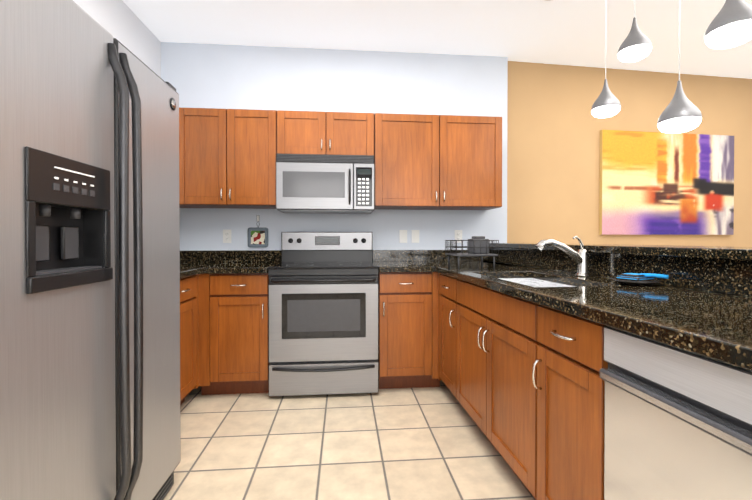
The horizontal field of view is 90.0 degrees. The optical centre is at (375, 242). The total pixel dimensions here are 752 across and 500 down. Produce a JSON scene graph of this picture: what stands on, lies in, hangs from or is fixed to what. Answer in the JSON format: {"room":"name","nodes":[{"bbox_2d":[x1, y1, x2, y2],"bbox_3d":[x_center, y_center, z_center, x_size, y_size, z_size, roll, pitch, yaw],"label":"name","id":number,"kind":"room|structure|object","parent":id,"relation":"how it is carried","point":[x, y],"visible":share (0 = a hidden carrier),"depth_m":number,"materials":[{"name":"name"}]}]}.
{"room":"kitchen","nodes":[
{"label":"kitchen","id":0,"kind":"room"},
{"bbox_2d":[73,0,160,77],"bbox_3d":[-1.658,-0.272,0.376,0.200,2.760,6.700,0,0,-5],"label":"wall","id":1,"kind":"structure","parent":0,"point":[123,24],"depth_m":2.66,"materials":[{"name":"white paint"}]},
{"bbox_2d":[163,380,534,499],"bbox_3d":[1.755,1.165,0.734,7.300,0.120,6.800,0,0,-5],"label":"floor","id":2,"kind":"structure","parent":0,"point":[428,443],"depth_m":1.98,"materials":[{"name":"tile"}]},
{"bbox_2d":[0,0,180,499],"bbox_3d":[-1.179,0.211,1.182,0.802,1.781,0.973,0,0,-5],"label":"refrigerator","id":3,"kind":"object","parent":2,"relation":"on","point":[89,278],"visible":1,"depth_m":1.07,"materials":[{"name":"silver metal"}]},
{"bbox_2d":[180,275,195,405],"bbox_3d":[-1.440,0.657,2.110,0.527,0.874,0.900,0,0,-5],"label":"base cabinet","id":4,"kind":"object","parent":2,"relation":"on","point":[188,284],"depth_m":2.41,"materials":[{"name":"brown wood"}]},
{"bbox_2d":[180,250,215,278],"bbox_3d":[-1.445,0.145,2.422,0.570,0.140,1.522,0,0,-5],"label":"countertop","id":5,"kind":"structure","parent":4,"relation":"on","point":[191,261],"depth_m":3.14,"materials":[{"name":"stone"}]},
{"bbox_2d":[208,273,268,394],"bbox_3d":[-0.976,0.650,2.916,0.397,0.874,0.627,0,0,-5],"label":"base cabinet","id":6,"kind":"object","parent":2,"relation":"on","point":[238,361],"depth_m":2.61,"materials":[{"name":"brown wood"}]},
{"bbox_2d":[204,250,281,273],"bbox_3d":[-0.987,0.141,2.895,0.424,0.140,0.659,0,0,-5],"label":"countertop","id":7,"kind":"structure","parent":6,"relation":"on","point":[218,261],"depth_m":3.16,"materials":[{"name":"stone"}]},
{"bbox_2d":[268,232,378,395],"bbox_3d":[-0.386,0.501,2.901,0.766,1.172,0.693,0,0,-5],"label":"range","id":8,"kind":"object","parent":2,"relation":"on","point":[323,313],"visible":1,"depth_m":2.62,"materials":[{"name":"silver metal"}]},
{"bbox_2d":[378,272,431,388],"bbox_3d":[0.188,0.649,3.017,0.387,0.874,0.627,0,0,-5],"label":"base cabinet","id":9,"kind":"object","parent":2,"relation":"on","point":[405,298],"depth_m":2.71,"materials":[{"name":"brown wood"}]},
{"bbox_2d":[372,250,431,271],"bbox_3d":[0.191,0.140,2.999,0.390,0.140,0.655,0,0,-5],"label":"countertop","id":10,"kind":"structure","parent":9,"relation":"on","point":[387,260],"depth_m":3.28,"materials":[{"name":"stone"}]},
{"bbox_2d":[432,272,455,397],"bbox_3d":[0.787,0.653,2.533,0.723,0.874,0.485,0,0,-5],"label":"base cabinet","id":11,"kind":"object","parent":2,"relation":"on","point":[443,286],"depth_m":2.59,"materials":[{"name":"brown wood"}]},
{"bbox_2d":[456,278,565,468],"bbox_3d":[0.863,0.658,1.903,0.681,0.874,1.036,0,0,-5],"label":"base cabinet","id":12,"kind":"object","parent":2,"relation":"on","point":[483,315],"depth_m":1.88,"materials":[{"name":"brown wood"}]},
{"bbox_2d":[512,296,607,499],"bbox_3d":[0.914,0.663,1.308,0.681,0.874,0.413,0,0,-5],"label":"base cabinet","id":13,"kind":"object","parent":2,"relation":"on","point":[523,381],"depth_m":1.30,"materials":[{"name":"brown wood"}]},
{"bbox_2d":[506,263,751,297],"bbox_3d":[1.290,0.576,1.867,0.243,1.040,3.098,0,0,-5],"label":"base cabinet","id":14,"kind":"object","parent":2,"relation":"on","point":[506,263],"depth_m":1.55,"materials":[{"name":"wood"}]},
{"bbox_2d":[424,243,751,370],"bbox_3d":[1.057,0.216,1.830,1.135,0.397,3.135,0,0,-5],"label":"countertop","id":15,"kind":"structure","parent":14,"relation":"on","point":[711,324],"depth_m":1.38,"materials":[{"name":"stone"}]},
{"bbox_2d":[445,236,498,268],"bbox_3d":[0.640,0.067,2.542,0.292,0.215,0.254,0,0,-5],"label":"dish rack","id":16,"kind":"object","parent":15,"relation":"on","point":[478,246],"visible":1,"depth_m":2.50,"materials":[{"name":"grey metal"}]},
{"bbox_2d":[535,236,589,276],"bbox_3d":[0.981,0.072,1.983,0.298,0.213,0.068,0,0,-5],"label":"faucet","id":17,"kind":"object","parent":15,"relation":"on","point":[580,257],"visible":1,"depth_m":1.97,"materials":[{"name":"silver metal"}]},
{"bbox_2d":[611,273,668,285],"bbox_3d":[1.121,0.156,1.616,0.180,0.052,0.195,0,0,-5],"label":"plate","id":18,"kind":"object","parent":15,"relation":"on","point":[641,279],"visible":1,"depth_m":1.58,"materials":[{"name":"ceramic"}]},
{"bbox_2d":[599,326,751,499],"bbox_3d":[0.967,0.671,0.807,0.645,0.868,0.627,0,0,-5],"label":"dishwasher","id":19,"kind":"object","parent":2,"relation":"on","point":[677,423],"visible":0.9,"depth_m":0.85,"materials":[{"name":"grey metal"}]},
{"bbox_2d":[123,0,751,78],"bbox_3d":[1.755,-1.714,0.710,7.300,0.120,6.800,0,0,-5],"label":"ceiling","id":20,"kind":"structure","parent":0,"point":[569,32],"depth_m":2.93,"materials":[{"name":"paint"}]},
{"bbox_2d":[591,0,620,117],"bbox_3d":[1.353,-1.204,2.212,0.150,0.925,0.150,0,0,-5],"label":"pendant light","id":21,"kind":"object","parent":20,"relation":"hanging from","point":[606,103],"visible":1,"depth_m":2.18,"materials":[{"name":"metal"}]},
{"bbox_2d":[617,0,651,62],"bbox_3d":[1.357,-1.312,1.972,0.150,0.704,0.150,0,0,-5],"label":"pendant light","id":22,"kind":"object","parent":20,"relation":"hanging from","point":[636,45],"visible":1,"depth_m":1.94,"materials":[{"name":"metal"}]},
{"bbox_2d":[657,0,701,133],"bbox_3d":[1.295,-1.067,1.603,0.150,1.189,0.150,0,0,-5],"label":"pendant light","id":23,"kind":"object","parent":20,"relation":"hanging from","point":[681,112],"visible":1,"depth_m":1.57,"materials":[{"name":"metal"}]},
{"bbox_2d":[704,0,751,48],"bbox_3d":[1.244,-1.175,1.307,0.150,0.967,0.150,0,0,-5],"label":"pendant light","id":24,"kind":"object","parent":20,"relation":"hanging from","point":[730,26],"visible":1,"depth_m":1.28,"materials":[{"name":"metal"}]},
{"bbox_2d":[161,42,751,250],"bbox_3d":[1.598,-0.301,3.760,7.272,2.760,0.620,0,0,-5],"label":"wall","id":25,"kind":"structure","parent":0,"point":[215,76],"depth_m":3.39,"materials":[{"name":"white paint"}]},
{"bbox_2d":[223,230,230,242],"bbox_3d":[-1.266,-0.051,3.196,0.070,0.114,0.010,0,0,-5],"label":"electrical outlet","id":26,"kind":"object","parent":25,"relation":"attached to","point":[226,236],"visible":1,"depth_m":3.19,"materials":[{"name":"white plastic"}]},
{"bbox_2d":[179,107,278,208],"bbox_3d":[-1.154,-0.654,3.035,0.745,0.736,0.337,0,0,-5],"label":"upper cabinet","id":27,"kind":"object","parent":25,"relation":"attached to","point":[227,158],"depth_m":2.87,"materials":[{"name":"brown wood"}]},
{"bbox_2d":[247,215,267,246],"bbox_3d":[-1.009,-0.093,3.217,0.170,0.275,0.028,0,0,-5],"label":"pot holder","id":28,"kind":"object","parent":25,"relation":"hanging from","point":[257,236],"visible":1,"depth_m":3.21,"materials":[{"name":"multicoloured fabric"}]},
{"bbox_2d":[279,110,374,158],"bbox_3d":[-0.404,-0.851,3.098,0.754,0.343,0.337,0,0,-5],"label":"upper cabinet","id":29,"kind":"object","parent":25,"relation":"attached to","point":[300,132],"depth_m":2.93,"materials":[{"name":"brown wood"}]},
{"bbox_2d":[276,153,373,213],"bbox_3d":[-0.400,-0.461,3.050,0.749,0.431,0.440,0,0,-5],"label":"microwave","id":30,"kind":"object","parent":29,"relation":"attached to","point":[323,184],"visible":1,"depth_m":2.88,"materials":[{"name":"grey metal"}]},
{"bbox_2d":[399,230,406,242],"bbox_3d":[0.242,-0.052,3.326,0.070,0.114,0.010,0,0,-5],"label":"light switch","id":31,"kind":"object","parent":25,"relation":"attached to","point":[402,236],"visible":1,"depth_m":3.32,"materials":[{"name":"white plastic"}]},
{"bbox_2d":[412,230,418,242],"bbox_3d":[0.350,-0.052,3.336,0.070,0.114,0.010,0,0,-5],"label":"light switch","id":32,"kind":"object","parent":25,"relation":"attached to","point":[415,236],"visible":1,"depth_m":3.33,"materials":[{"name":"white plastic"}]},
{"bbox_2d":[374,113,501,209],"bbox_3d":[0.494,-0.656,3.178,1.042,0.736,0.337,0,0,-5],"label":"upper cabinet","id":33,"kind":"object","parent":25,"relation":"attached to","point":[422,162],"depth_m":3.01,"materials":[{"name":"brown wood"}]},
{"bbox_2d":[455,230,461,242],"bbox_3d":[0.740,-0.052,3.370,0.070,0.114,0.010,0,0,-5],"label":"electrical outlet","id":34,"kind":"object","parent":25,"relation":"attached to","point":[458,234],"visible":0.96,"depth_m":3.37,"materials":[{"name":"white plastic"}]},
{"bbox_2d":[599,130,733,234],"bbox_3d":[2.889,-0.575,3.715,1.480,1.000,0.036,0,0,-8],"label":"picture","id":35,"kind":"object","parent":25,"relation":"attached to","point":[656,183],"visible":1,"depth_m":3.69,"materials":[{"name":"paint"}]}
]}

